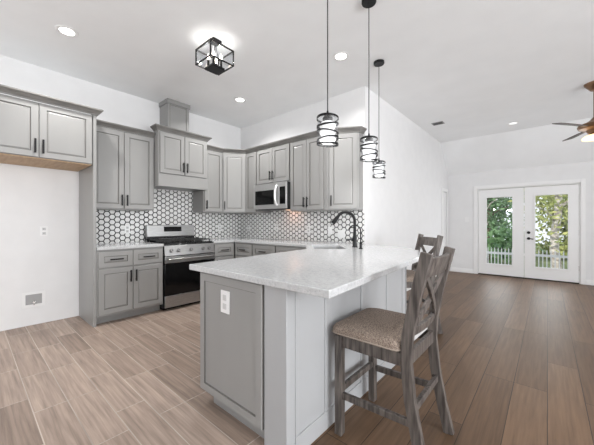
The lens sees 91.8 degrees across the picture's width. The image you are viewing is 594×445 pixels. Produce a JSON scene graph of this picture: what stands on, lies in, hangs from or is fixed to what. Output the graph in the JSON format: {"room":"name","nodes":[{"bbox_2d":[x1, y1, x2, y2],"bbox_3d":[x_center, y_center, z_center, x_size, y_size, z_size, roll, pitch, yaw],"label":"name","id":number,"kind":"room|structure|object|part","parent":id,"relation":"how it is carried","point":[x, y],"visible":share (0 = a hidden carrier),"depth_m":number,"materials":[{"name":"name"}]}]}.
{"room":"kitchen","nodes":[
{"label":"kitchen","id":0,"kind":"room"},
{"bbox_2d":[0,55,240,330],"bbox_3d":[-3.299,-0.295,3.232,0.120,3.110,6.790,0,0,41],"label":"wall","id":1,"kind":"structure","parent":0,"point":[31,198],"depth_m":3.48,"materials":[{"name":"paint"}]},
{"bbox_2d":[22,290,45,308],"bbox_3d":[-3.075,0.900,3.369,0.038,0.180,0.210,0,0,41],"label":"water supply box","id":2,"kind":"object","parent":1,"relation":"attached to","point":[36,298],"visible":1,"depth_m":3.38,"materials":[{"name":"white plastic"}]},
{"bbox_3d":[-3.088,0.900,3.380,0.002,0.116,0.144,0,0,41],"label":"plate","id":3,"kind":"part","parent":2,"relation":"part of","materials":[{"name":"grey plastic"}]},
{"bbox_2d":[40,226,47,235],"bbox_3d":[-3.027,0.104,3.446,0.009,0.115,0.072,0,0,41],"label":"wall outlet","id":4,"kind":"object","parent":1,"relation":"attached to","point":[43,229],"visible":1,"depth_m":3.44,"materials":[{"name":"white plastic"}]},
{"bbox_2d":[96,119,155,210],"bbox_3d":[-2.387,-0.718,3.892,0.381,1.096,0.767,0,0,41],"label":"upper cabinet","id":5,"kind":"object","parent":1,"relation":"attached to","point":[124,160],"visible":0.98,"depth_m":3.77,"materials":[{"name":"grey paint"}]},
{"bbox_3d":[-2.400,-0.685,3.656,0.020,1.006,0.363,0,0,41],"label":"door","id":6,"kind":"part","parent":5,"relation":"part of","materials":[{"name":"grey paint"}]},
{"bbox_3d":[-2.264,-1.233,3.785,0.056,0.065,0.767,0,0,41],"label":"crown molding","id":7,"kind":"part","parent":5,"relation":"part of","materials":[{"name":"grey paint"}]},
{"bbox_3d":[-2.155,-0.685,3.937,0.020,1.006,0.371,0,0,41],"label":"door","id":8,"kind":"part","parent":5,"relation":"part of","materials":[{"name":"grey paint"}]},
{"bbox_2d":[96,189,240,243],"bbox_3d":[-1.944,-0.116,4.693,0.007,0.797,2.552,0,0,41],"label":"backsplash","id":9,"kind":"structure","parent":1,"relation":"attached to","point":[171,207],"depth_m":4.53,"materials":[{"name":"white tile"}]},
{"bbox_2d":[124,225,129,233],"bbox_3d":[-2.429,0.100,4.123,0.009,0.115,0.072,0,0,41],"label":"wall outlet","id":10,"kind":"object","parent":9,"relation":"attached to","point":[126,227],"visible":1,"depth_m":4.11,"materials":[{"name":"white plastic"}]},
{"bbox_2d":[150,98,211,191],"bbox_3d":[-1.835,-1.182,4.436,0.501,1.334,0.882,0,0,41],"label":"range hood","id":11,"kind":"object","parent":1,"relation":"attached to","point":[180,161],"visible":0.98,"depth_m":4.32,"materials":[{"name":"grey paint"}]},
{"bbox_3d":[-1.799,-0.989,4.164,0.020,0.577,0.360,0,0,41],"label":"door","id":12,"kind":"part","parent":11,"relation":"part of","materials":[{"name":"grey paint"}]},
{"bbox_3d":[-1.914,-1.570,4.504,0.289,0.558,0.364,0,0,41],"label":"chimney trim","id":13,"kind":"part","parent":11,"relation":"part of","materials":[{"name":"grey paint"}]},
{"bbox_3d":[-1.780,-1.323,4.388,0.356,0.065,0.882,0,0,41],"label":"crown molding","id":14,"kind":"part","parent":11,"relation":"part of","materials":[{"name":"grey paint"}]},
{"bbox_3d":[-1.559,-0.989,4.440,0.020,0.577,0.360,0,0,41],"label":"door","id":15,"kind":"part","parent":11,"relation":"part of","materials":[{"name":"grey paint"}]},
{"bbox_2d":[193,150,221,212],"bbox_3d":[-1.505,-0.685,4.907,0.379,1.030,0.364,0,0,41],"label":"upper cabinet","id":16,"kind":"object","parent":1,"relation":"attached to","point":[210,200],"visible":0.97,"depth_m":4.80,"materials":[{"name":"grey paint"}]},
{"bbox_3d":[-1.395,-0.685,4.812,0.020,1.006,0.340,0,0,41],"label":"door","id":17,"kind":"part","parent":16,"relation":"part of","materials":[{"name":"grey paint"}]},
{"bbox_2d":[222,153,251,213],"bbox_3d":[-1.102,-0.685,5.226,0.575,1.030,0.654,0,0,41],"label":"upper cabinet","id":18,"kind":"object","parent":1,"relation":"attached to","point":[233,164],"visible":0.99,"depth_m":4.98,"materials":[{"name":"grey paint"}]},
{"bbox_2d":[0,302,324,444],"bbox_3d":[-1.901,1.230,2.017,3.585,0.060,6.550,0,0,41],"label":"floor tile","id":19,"kind":"structure","parent":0,"point":[133,380],"depth_m":2.11,"materials":[{"name":"beige tile"}]},
{"bbox_2d":[0,84,103,327],"bbox_3d":[-2.819,-0.047,3.160,0.694,2.492,1.011,0,0,41],"label":"tall cabinet","id":20,"kind":"object","parent":19,"relation":"on","point":[33,134],"visible":1,"depth_m":3.11,"materials":[{"name":"grey paint"}]},
{"bbox_3d":[-2.787,-0.943,2.769,0.020,0.553,0.453,0,0,41],"label":"door","id":21,"kind":"part","parent":20,"relation":"part of","materials":[{"name":"grey paint"}]},
{"bbox_3d":[-2.636,-0.776,2.901,0.034,0.142,0.016,0,0,41],"label":"handle","id":22,"kind":"part","parent":20,"relation":"part of","materials":[{"name":"black metal"}]},
{"bbox_3d":[-2.596,-0.776,2.947,0.034,0.142,0.016,0,0,41],"label":"handle","id":23,"kind":"part","parent":20,"relation":"part of","materials":[{"name":"black metal"}]},
{"bbox_3d":[-2.671,-1.260,3.031,0.301,0.065,1.011,0,0,41],"label":"crown molding","id":24,"kind":"part","parent":20,"relation":"part of","materials":[{"name":"grey paint"}]},
{"bbox_3d":[-2.487,-0.943,3.114,0.020,0.553,0.452,0,0,41],"label":"door","id":25,"kind":"part","parent":20,"relation":"part of","materials":[{"name":"grey paint"}]},
{"bbox_3d":[-2.554,-0.013,3.506,0.635,2.423,0.030,0,0,41],"label":"panel","id":26,"kind":"part","parent":20,"relation":"part of","materials":[{"name":"grey paint"}]},
{"bbox_2d":[96,247,162,323],"bbox_3d":[-2.274,0.760,3.786,0.689,0.877,0.755,0,0,41],"label":"base cabinet","id":27,"kind":"object","parent":19,"relation":"on","point":[129,282],"visible":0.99,"depth_m":3.54,"materials":[{"name":"grey paint"}]},
{"bbox_3d":[-2.168,0.436,3.450,0.020,0.188,0.364,0,0,41],"label":"drawer","id":28,"kind":"part","parent":27,"relation":"part of","materials":[{"name":"grey paint"}]},
{"bbox_3d":[-2.168,0.810,3.450,0.020,0.530,0.364,0,0,41],"label":"door","id":29,"kind":"part","parent":27,"relation":"part of","materials":[{"name":"grey paint"}]},
{"bbox_2d":[96,242,163,250],"bbox_3d":[-2.283,0.303,3.796,0.657,0.036,0.760,0,0,41],"label":"countertop","id":30,"kind":"structure","parent":27,"relation":"on","point":[127,245],"depth_m":3.67,"materials":[{"name":"white stone"}]},
{"bbox_3d":[-1.925,0.436,3.729,0.020,0.188,0.363,0,0,41],"label":"drawer","id":31,"kind":"part","parent":27,"relation":"part of","materials":[{"name":"grey paint"}]},
{"bbox_3d":[-1.925,0.810,3.729,0.020,0.530,0.363,0,0,41],"label":"door","id":32,"kind":"part","parent":27,"relation":"part of","materials":[{"name":"grey paint"}]},
{"bbox_2d":[145,225,214,309],"bbox_3d":[-1.746,0.620,4.341,0.718,1.159,0.757,0,0,41],"label":"gas range","id":33,"kind":"object","parent":19,"relation":"on","point":[181,285],"visible":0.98,"depth_m":4.12,"materials":[{"name":"silver metal"}]},
{"bbox_3d":[-1.531,1.077,4.154,0.028,0.155,0.753,0,0,41],"label":"storage drawer","id":34,"kind":"part","parent":33,"relation":"part of","materials":[{"name":"silver metal"}]},
{"bbox_2d":[152,240,211,244],"bbox_3d":[-1.764,0.295,4.357,0.530,0.015,0.757,0,0,41],"label":"cooktop","id":35,"kind":"object","parent":33,"relation":"in","point":[181,242],"depth_m":4.16,"materials":[{"name":"black metal"}]},
{"bbox_3d":[-1.540,0.379,4.162,0.065,0.151,0.757,0,0,41],"label":"control panel","id":36,"kind":"part","parent":33,"relation":"part of","materials":[{"name":"silver metal"}]},
{"bbox_3d":[-1.530,0.773,4.153,0.030,0.437,0.753,0,0,41],"label":"oven door","id":37,"kind":"part","parent":33,"relation":"part of","materials":[{"name":"black glass"}]},
{"bbox_3d":[-1.529,0.509,4.152,0.032,0.088,0.753,0,0,41],"label":"door rail","id":38,"kind":"part","parent":33,"relation":"part of","materials":[{"name":"silver metal"}]},
{"bbox_3d":[-1.496,0.500,4.124,0.056,0.026,0.697,0,0,41],"label":"handle","id":39,"kind":"part","parent":33,"relation":"part of","materials":[{"name":"silver metal"}]},
{"bbox_2d":[213,242,233,260],"bbox_3d":[-1.389,0.760,4.804,0.689,0.877,0.395,0,0,41],"label":"base cabinet","id":40,"kind":"object","parent":19,"relation":"on","point":[222,251],"visible":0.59,"depth_m":4.59,"materials":[{"name":"grey paint"}]},
{"bbox_3d":[-1.166,0.436,4.603,0.020,0.188,0.356,0,0,41],"label":"drawer","id":41,"kind":"part","parent":40,"relation":"part of","materials":[{"name":"grey paint"}]},
{"bbox_3d":[-1.166,0.810,4.603,0.020,0.530,0.356,0,0,41],"label":"door","id":42,"kind":"part","parent":40,"relation":"part of","materials":[{"name":"grey paint"}]},
{"bbox_2d":[235,242,252,257],"bbox_3d":[-0.671,0.760,4.837,0.450,0.877,0.669,0,0,41],"label":"base cabinet","id":43,"kind":"object","parent":19,"relation":"on","point":[241,249],"visible":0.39,"depth_m":4.60,"materials":[{"name":"grey paint"}]},
{"bbox_2d":[253,243,275,255],"bbox_3d":[-0.306,0.760,4.520,0.510,0.877,0.669,0,0,41],"label":"base cabinet","id":44,"kind":"object","parent":19,"relation":"on","point":[258,249],"visible":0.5,"depth_m":4.29,"materials":[{"name":"grey paint"}]},
{"bbox_2d":[276,245,304,252],"bbox_3d":[0.100,0.760,4.167,0.560,0.877,0.669,0,0,41],"label":"base cabinet","id":45,"kind":"object","parent":19,"relation":"on","point":[279,248],"visible":0.04,"depth_m":3.99,"materials":[{"name":"grey paint"}]},
{"bbox_2d":[200,266,406,444],"bbox_3d":[0.418,0.760,2.634,0.912,0.877,2.476,0,0,41],"label":"base cabinet","id":46,"kind":"object","parent":19,"relation":"on","point":[269,362],"visible":0.57,"depth_m":1.62,"materials":[{"name":"grey paint"}]},
{"bbox_2d":[221,290,229,313],"bbox_3d":[-0.435,0.480,1.740,0.085,0.135,0.008,0,0,41],"label":"wall outlet","id":47,"kind":"object","parent":46,"relation":"attached to","point":[225,295],"visible":1,"depth_m":1.73,"materials":[{"name":"white plastic"}]},
{"bbox_3d":[-0.410,0.715,1.726,0.610,0.770,0.020,0,0,41],"label":"panel","id":48,"kind":"part","parent":46,"relation":"part of","materials":[{"name":"grey paint"}]},
{"bbox_3d":[-0.091,0.760,1.494,0.162,0.877,0.065,0,0,41],"label":"corner post","id":49,"kind":"part","parent":46,"relation":"part of","materials":[{"name":"grey paint"}]},
{"bbox_2d":[189,237,418,298],"bbox_3d":[-0.484,0.303,3.430,3.852,0.036,2.542,0,0,41],"label":"countertop","id":50,"kind":"structure","parent":46,"relation":"on","point":[325,273],"depth_m":1.91,"materials":[{"name":"white stone"}]},
{"bbox_2d":[331,211,356,246],"bbox_3d":[0.544,0.073,3.322,0.305,0.422,0.060,0,0,0],"label":"kitchen faucet","id":51,"kind":"object","parent":50,"relation":"on","point":[354,239],"visible":0.98,"depth_m":3.31,"materials":[{"name":"black metal"}]},
{"bbox_3d":[0.570,-0.006,3.322,0.227,0.262,0.035,0,0,0],"label":"spout","id":52,"kind":"part","parent":51,"relation":"part of","materials":[{"name":"black metal"}]},
{"bbox_2d":[348,225,362,248],"bbox_3d":[0.632,0.153,3.099,0.157,0.262,0.068,0,0,0],"label":"filtered water faucet","id":53,"kind":"object","parent":50,"relation":"on","point":[360,242],"visible":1,"depth_m":3.10,"materials":[{"name":"black metal"}]},
{"bbox_3d":[0.625,0.114,3.111,0.142,0.182,0.015,0,0,0],"label":"spout","id":54,"kind":"part","parent":53,"relation":"part of","materials":[{"name":"black metal"}]},
{"bbox_3d":[0.483,0.760,2.032,0.008,0.877,1.499,0,0,41],"label":"bar panel frame","id":55,"kind":"part","parent":46,"relation":"part of","materials":[{"name":"grey paint"}]},
{"bbox_3d":[0.478,0.760,2.036,0.006,0.877,1.499,0,0,41],"label":"bar panel","id":56,"kind":"part","parent":46,"relation":"part of","materials":[{"name":"grey paint"}]},
{"bbox_2d":[0,0,593,174],"bbox_3d":[1.383,-1.560,2.011,8.790,0.780,11.090,0,0,41],"label":"ceiling","id":57,"kind":"structure","parent":0,"point":[477,68],"depth_m":3.19,"materials":[{"name":"paint"}]},
{"bbox_2d":[55,25,78,37],"bbox_3d":[-2.224,-1.847,2.785,0.184,0.006,0.184,0,0,41],"label":"recessed light","id":58,"kind":"object","parent":57,"relation":"in","point":[64,30],"visible":1,"depth_m":2.78,"materials":[{"name":"white paint"}]},
{"bbox_2d":[195,37,233,75],"bbox_3d":[-0.837,-1.700,2.933,0.275,0.300,0.275,0,0,41],"label":"ceiling light","id":59,"kind":"object","parent":57,"relation":"attached to","point":[213,67],"visible":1,"depth_m":2.92,"materials":[{"name":"black metal"}]},
{"bbox_2d":[205,50,224,74],"bbox_3d":[-0.837,-1.634,2.933,0.144,0.168,0.144,0,0,41],"label":"bulb","id":60,"kind":"object","parent":59,"relation":"on","point":[213,67],"depth_m":2.92,"materials":[{"name":"white glass"}]},
{"bbox_2d":[234,97,245,102],"bbox_3d":[-0.859,-1.847,4.339,0.184,0.006,0.184,0,0,41],"label":"recessed light","id":61,"kind":"object","parent":57,"relation":"in","point":[237,99],"visible":1,"depth_m":4.33,"materials":[{"name":"white paint"}]},
{"bbox_2d":[317,0,338,146],"bbox_3d":[0.203,-1.177,1.910,0.146,1.345,0.146,0,0,21],"label":"pendant light","id":62,"kind":"object","parent":57,"relation":"hanging from","point":[327,133],"visible":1,"depth_m":1.88,"materials":[{"name":"black metal"}]},
{"bbox_3d":[0.203,-1.271,1.910,0.006,1.102,0.006,0,0,-2],"label":"stem","id":63,"kind":"part","parent":62,"relation":"part of","materials":[{"name":"black metal"}]},
{"bbox_2d":[322,111,332,120],"bbox_3d":[0.203,-0.710,1.910,0.068,0.060,0.068,0,0,21],"label":"socket","id":64,"kind":"object","parent":62,"relation":"attached to","point":[326,117],"depth_m":1.89,"materials":[{"name":"black metal"}]},
{"bbox_3d":[0.203,-0.596,1.910,0.108,0.144,0.108,0,0,21],"label":"lamp shade","id":65,"kind":"part","parent":62,"relation":"part of","materials":[{"name":"white glass"}]},
{"bbox_2d":[333,51,348,60],"bbox_3d":[0.489,-1.847,3.204,0.184,0.006,0.184,0,0,41],"label":"recessed light","id":66,"kind":"object","parent":57,"relation":"in","point":[339,56],"visible":1,"depth_m":3.20,"materials":[{"name":"white paint"}]},
{"bbox_2d":[360,0,377,161],"bbox_3d":[0.598,-1.177,2.395,0.146,1.345,0.146,0,0,21],"label":"pendant light","id":67,"kind":"object","parent":57,"relation":"hanging from","point":[368,146],"visible":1,"depth_m":2.37,"materials":[{"name":"black metal"}]},
{"bbox_3d":[0.598,-1.271,2.395,0.006,1.102,0.006,0,0,-2],"label":"stem","id":68,"kind":"part","parent":67,"relation":"part of","materials":[{"name":"black metal"}]},
{"bbox_2d":[365,133,372,141],"bbox_3d":[0.598,-0.710,2.395,0.068,0.060,0.068,0,0,21],"label":"socket","id":69,"kind":"object","parent":67,"relation":"attached to","point":[370,139],"depth_m":2.37,"materials":[{"name":"black metal"}]},
{"bbox_3d":[0.598,-0.596,2.395,0.108,0.144,0.108,0,0,21],"label":"lamp shade","id":70,"kind":"part","parent":67,"relation":"part of","materials":[{"name":"white glass"}]},
{"bbox_2d":[372,59,385,178],"bbox_3d":[0.945,-1.177,3.320,0.146,1.345,0.146,0,0,21],"label":"pendant light","id":71,"kind":"object","parent":57,"relation":"hanging from","point":[378,170],"visible":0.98,"depth_m":3.28,"materials":[{"name":"black metal"}]},
{"bbox_3d":[0.945,-0.596,3.320,0.108,0.144,0.108,0,0,21],"label":"lamp shade","id":72,"kind":"part","parent":71,"relation":"part of","materials":[{"name":"white glass"}]},
{"bbox_2d":[431,121,444,125],"bbox_3d":[2.627,-1.845,5.366,0.192,0.010,0.153,0,0,41],"label":"ceiling vent","id":73,"kind":"object","parent":57,"relation":"in","point":[440,122],"visible":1,"depth_m":5.36,"materials":[{"name":"grey metal"}]},
{"bbox_2d":[552,81,593,141],"bbox_3d":[4.061,-1.477,3.776,1.085,0.744,1.170,0,0,41],"label":"ceiling fan","id":74,"kind":"object","parent":57,"relation":"hanging from","point":[588,127],"visible":1,"depth_m":3.81,"materials":[{"name":"brown wood"}]},
{"bbox_3d":[3.540,-1.270,3.734,0.450,0.044,0.144,0,0,-12],"label":"blade","id":75,"kind":"part","parent":74,"relation":"part of","materials":[{"name":"brown wood"}]},
{"bbox_3d":[4.087,-1.270,4.226,0.144,0.044,0.450,0,0,18],"label":"blade","id":76,"kind":"part","parent":74,"relation":"part of","materials":[{"name":"brown wood"}]},
{"bbox_3d":[3.956,-1.135,3.822,0.256,0.060,0.256,0,0,41],"label":"lamp shade","id":77,"kind":"part","parent":74,"relation":"part of","materials":[{"name":"white glass"}]},
{"bbox_2d":[241,86,368,243],"bbox_3d":[-0.052,-0.295,4.829,2.685,3.110,0.120,0,0,41],"label":"wall","id":78,"kind":"structure","parent":0,"point":[351,107],"depth_m":4.42,"materials":[{"name":"paint"}]},
{"bbox_2d":[246,151,270,212],"bbox_3d":[-0.681,-0.685,5.062,0.286,1.030,0.348,0,0,41],"label":"upper cabinet","id":79,"kind":"object","parent":78,"relation":"attached to","point":[251,158],"visible":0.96,"depth_m":4.93,"materials":[{"name":"grey paint"}]},
{"bbox_3d":[-0.788,-0.685,4.938,0.266,1.006,0.020,0,0,41],"label":"door","id":80,"kind":"part","parent":79,"relation":"part of","materials":[{"name":"grey paint"}]},
{"bbox_2d":[257,143,289,184],"bbox_3d":[-0.296,-0.912,4.706,0.758,0.575,0.382,0,0,41],"label":"upper cabinet","id":81,"kind":"object","parent":78,"relation":"attached to","point":[273,164],"visible":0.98,"depth_m":4.55,"materials":[{"name":"grey paint"}]},
{"bbox_3d":[-0.533,-0.912,4.716,0.364,0.551,0.020,0,0,41],"label":"door","id":82,"kind":"part","parent":81,"relation":"part of","materials":[{"name":"grey paint"}]},
{"bbox_2d":[254,181,289,210],"bbox_3d":[-0.315,-0.404,4.638,0.735,0.412,0.503,0,0,41],"label":"microwave oven","id":83,"kind":"object","parent":81,"relation":"attached to","point":[272,196],"visible":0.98,"depth_m":4.45,"materials":[{"name":"silver metal"}]},
{"bbox_3d":[-0.322,-0.415,4.359,0.032,0.328,0.074,0,0,41],"label":"handle","id":84,"kind":"part","parent":83,"relation":"part of","materials":[{"name":"white metal"}]},
{"bbox_3d":[-0.253,-0.912,4.473,0.364,0.551,0.020,0,0,41],"label":"door","id":85,"kind":"part","parent":81,"relation":"part of","materials":[{"name":"grey paint"}]},
{"bbox_2d":[241,210,363,242],"bbox_3d":[-0.095,0.039,4.781,2.667,0.488,0.007,0,0,41],"label":"tile backsplash","id":86,"kind":"structure","parent":78,"relation":"attached to","point":[292,225],"depth_m":4.62,"materials":[{"name":"white tile"}]},
{"bbox_2d":[328,227,331,234],"bbox_3d":[0.487,0.120,4.264,0.072,0.115,0.010,0,0,41],"label":"light switch","id":87,"kind":"object","parent":86,"relation":"attached to","point":[329,228],"visible":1,"depth_m":4.26,"materials":[{"name":"white plastic"}]},
{"bbox_2d":[338,230,344,237],"bbox_3d":[0.634,0.165,4.136,0.118,0.115,0.010,0,0,41],"label":"light switch","id":88,"kind":"object","parent":86,"relation":"attached to","point":[341,233],"visible":1,"depth_m":4.13,"materials":[{"name":"white plastic"}]},
{"bbox_2d":[290,136,335,211],"bbox_3d":[0.243,-0.685,4.237,0.668,1.030,0.382,0,0,41],"label":"upper cabinet","id":89,"kind":"object","parent":78,"relation":"attached to","point":[308,161],"visible":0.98,"depth_m":4.10,"materials":[{"name":"grey paint"}]},
{"bbox_3d":[0.019,-0.685,4.236,0.306,1.006,0.020,0,0,41],"label":"door","id":90,"kind":"part","parent":89,"relation":"part of","materials":[{"name":"grey paint"}]},
{"bbox_3d":[0.252,-0.685,4.034,0.298,1.006,0.020,0,0,41],"label":"door","id":91,"kind":"part","parent":89,"relation":"part of","materials":[{"name":"grey paint"}]},
{"bbox_2d":[327,132,362,210],"bbox_3d":[0.646,-0.685,3.908,0.368,1.030,0.350,0,0,41],"label":"upper cabinet","id":92,"kind":"object","parent":78,"relation":"attached to","point":[344,165],"visible":0.94,"depth_m":3.85,"materials":[{"name":"grey paint"}]},
{"bbox_2d":[207,126,366,153],"bbox_3d":[-0.225,-1.233,4.438,2.582,0.065,0.596,0,0,23],"label":"crown molding","id":93,"kind":"structure","parent":92,"relation":"attached to","point":[351,129],"depth_m":4.38,"materials":[{"name":"grey paint"}]},
{"bbox_2d":[369,89,447,269],"bbox_3d":[2.365,-0.295,5.655,0.120,3.110,4.300,0,0,41],"label":"wall","id":94,"kind":"structure","parent":0,"point":[406,204],"depth_m":4.95,"materials":[{"name":"paint"}]},
{"bbox_2d":[443,192,445,249],"bbox_3d":[3.526,0.228,6.936,0.051,1.924,0.373,0,0,41],"label":"door","id":95,"kind":"structure","parent":94,"relation":"in","point":[444,193],"depth_m":6.96,"materials":[{"name":"white paint"}]},
{"bbox_2d":[442,188,447,253],"bbox_3d":[3.554,0.195,6.915,0.019,2.009,0.520,0,0,41],"label":"trim","id":96,"kind":"structure","parent":94,"relation":"attached to","point":[443,189],"depth_m":6.84,"materials":[{"name":"white paint"}]},
{"bbox_2d":[311,271,593,444],"bbox_3d":[2.397,1.230,1.130,5.865,0.060,10.850,0,0,41],"label":"floor","id":97,"kind":"structure","parent":0,"point":[516,355],"depth_m":2.29,"materials":[{"name":"brown wood"}]},
{"bbox_2d":[332,246,454,444],"bbox_3d":[0.548,0.670,1.647,0.547,1.068,0.478,0,0,41],"label":"counter stool","id":98,"kind":"object","parent":97,"relation":"on","point":[389,336],"visible":1,"depth_m":1.55,"materials":[{"name":"grey wood"}]},
{"bbox_3d":[0.243,0.917,1.639,0.043,0.564,0.043,0,0,41],"label":"leg","id":99,"kind":"part","parent":98,"relation":"part of","materials":[{"name":"grey wood"}]},
{"bbox_3d":[0.512,0.917,1.949,0.043,0.564,0.043,0,0,41],"label":"leg","id":100,"kind":"part","parent":98,"relation":"part of","materials":[{"name":"grey wood"}]},
{"bbox_2d":[333,308,422,351],"bbox_3d":[0.494,0.597,1.693,0.399,0.075,0.472,0,0,41],"label":"seat cushion","id":101,"kind":"object","parent":98,"relation":"on","point":[376,328],"depth_m":1.57,"materials":[{"name":"brown fabric"}]},
{"bbox_3d":[0.564,0.670,1.361,0.146,1.068,0.034,0,0,41],"label":"post","id":102,"kind":"part","parent":98,"relation":"part of","materials":[{"name":"grey wood"}]},
{"bbox_3d":[0.679,0.532,1.533,0.044,0.045,0.374,0,0,41],"label":"rail","id":103,"kind":"part","parent":98,"relation":"part of","materials":[{"name":"grey wood"}]},
{"bbox_3d":[0.730,0.217,1.488,0.059,0.095,0.374,0,0,41],"label":"rail","id":104,"kind":"part","parent":98,"relation":"part of","materials":[{"name":"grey wood"}]},
{"bbox_3d":[0.833,0.670,1.670,0.146,1.068,0.034,0,0,41],"label":"post","id":105,"kind":"part","parent":98,"relation":"part of","materials":[{"name":"grey wood"}]},
{"bbox_2d":[407,234,442,333],"bbox_3d":[1.285,0.670,3.296,0.547,1.068,0.478,0,0,-4],"label":"counter stool","id":106,"kind":"object","parent":97,"relation":"on","point":[430,241],"visible":0.31,"depth_m":3.18,"materials":[{"name":"grey wood"}]},
{"bbox_2d":[407,270,415,281],"bbox_3d":[1.215,0.597,3.291,0.399,0.075,0.472,0,0,-4],"label":"seat cushion","id":107,"kind":"object","parent":106,"relation":"on","point":[410,273],"depth_m":3.10,"materials":[{"name":"beige fabric"}]},
{"bbox_3d":[1.469,0.670,3.516,0.146,1.068,0.034,0,0,-4],"label":"post","id":108,"kind":"part","parent":106,"relation":"part of","materials":[{"name":"grey wood"}]},
{"bbox_3d":[1.525,0.217,3.314,0.059,0.095,0.374,0,0,-4],"label":"rail","id":109,"kind":"part","parent":106,"relation":"part of","materials":[{"name":"grey wood"}]},
{"bbox_3d":[1.500,0.670,3.107,0.146,1.068,0.034,0,0,-4],"label":"post","id":110,"kind":"part","parent":106,"relation":"part of","materials":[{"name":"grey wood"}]},
{"bbox_2d":[478,273,578,283],"bbox_3d":[4.906,1.191,6.216,1.690,0.018,0.120,0,0,41],"label":"threshold","id":111,"kind":"object","parent":97,"relation":"on","point":[478,273],"visible":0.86,"depth_m":6.10,"materials":[{"name":"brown metal"}]},
{"bbox_2d":[448,161,593,279],"bbox_3d":[6.040,-0.295,5.230,5.985,3.110,0.120,0,0,41],"label":"wall","id":112,"kind":"structure","parent":0,"point":[460,186],"depth_m":6.64,"materials":[{"name":"paint"}]},
{"bbox_2d":[478,187,523,276],"bbox_3d":[4.571,0.213,6.474,0.835,1.930,0.078,0,0,40],"label":"door","id":113,"kind":"structure","parent":112,"relation":"in","point":[516,269],"depth_m":6.37,"materials":[{"name":"white paint"}]},
{"bbox_3d":[4.556,0.185,6.487,0.539,1.564,0.069,0,0,41],"label":"glazing frame","id":114,"kind":"part","parent":113,"relation":"part of","materials":[{"name":"clear glass"}]},
{"bbox_2d":[449,267,593,285],"bbox_3d":[5.943,1.149,5.224,5.844,0.100,0.014,0,0,41],"label":"baseboard","id":115,"kind":"structure","parent":112,"relation":"attached to","point":[588,282],"depth_m":6.88,"materials":[{"name":"white paint"}]},
{"bbox_2d":[474,178,585,284],"bbox_3d":[4.900,0.174,6.208,1.870,2.049,0.140,0,0,41],"label":"trim","id":116,"kind":"structure","parent":112,"relation":"attached to","point":[582,182],"depth_m":5.69,"materials":[{"name":"white paint"}]},
{"bbox_2d":[524,184,578,282],"bbox_3d":[5.192,0.213,5.895,0.848,1.930,0.129,0,0,41],"label":"door","id":117,"kind":"structure","parent":112,"relation":"in","point":[571,274],"depth_m":5.87,"materials":[{"name":"white paint"}]},
{"bbox_3d":[5.218,0.185,5.911,0.564,1.564,0.069,0,0,41],"label":"glazing frame","id":118,"kind":"part","parent":117,"relation":"part of","materials":[{"name":"clear glass"}]},
{"label":"outside","id":119,"kind":"structure","parent":0,"visible":0},
{"bbox_2d":[490,244,567,268],"bbox_3d":[13.768,2.075,15.838,28.000,0.250,26.029,0,0,41],"label":"ground","id":120,"kind":"structure","parent":119,"point":[536,258],"depth_m":14.40,"materials":[{"name":"green plant"}]},
{"bbox_2d":[487,197,511,250],"bbox_3d":[6.788,-0.344,10.338,1.572,4.607,1.444,0,0,41],"label":"tree","id":121,"kind":"object","parent":120,"relation":"on","point":[494,201],"visible":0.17,"depth_m":10.29,"materials":[{"name":"green plant"}]},
{"bbox_2d":[491,200,511,237],"bbox_3d":[14.454,-0.990,21.992,4.211,5.909,4.406,0,0,41],"label":"tree","id":122,"kind":"object","parent":120,"relation":"on","point":[504,205],"visible":0.05,"depth_m":20.95,"materials":[{"name":"green plant"}]},
{"bbox_2d":[487,197,545,264],"bbox_3d":[8.837,-1.475,13.656,4.637,6.875,4.575,0,0,41],"label":"tree","id":123,"kind":"object","parent":120,"relation":"on","point":[496,242],"visible":0.12,"depth_m":12.78,"materials":[{"name":"green plant"}]},
{"bbox_2d":[508,194,567,268],"bbox_3d":[8.433,-1.132,9.272,3.010,6.198,3.405,0,0,41],"label":"tree","id":124,"kind":"object","parent":120,"relation":"on","point":[555,220],"visible":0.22,"depth_m":9.12,"materials":[{"name":"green plant"}]},
{"bbox_2d":[535,194,567,258],"bbox_3d":[14.860,-0.163,15.028,5.475,4.259,4.683,0,0,41],"label":"tree","id":125,"kind":"object","parent":120,"relation":"on","point":[562,247],"visible":0.2,"depth_m":15.52,"materials":[{"name":"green plant"}]},
{"bbox_3d":[5.866,1.770,7.205,5.800,0.100,2.628,0,0,41],"label":"deck","id":126,"kind":"object","parent":120,"relation":"on","visible":0},
{"bbox_2d":[487,247,567,268],"bbox_3d":[6.590,1.202,8.038,5.600,0.935,0.070,0,0,41],"label":"railing","id":127,"kind":"object","parent":126,"relation":"on","point":[505,253],"visible":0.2,"depth_m":7.91,"materials":[{"name":"white paint"}]},
{"bbox_3d":[6.597,0.910,8.046,5.600,0.060,0.050,0,0,41],"label":"rail","id":128,"kind":"part","parent":127,"relation":"part of","materials":[{"name":"white paint"}]}
]}

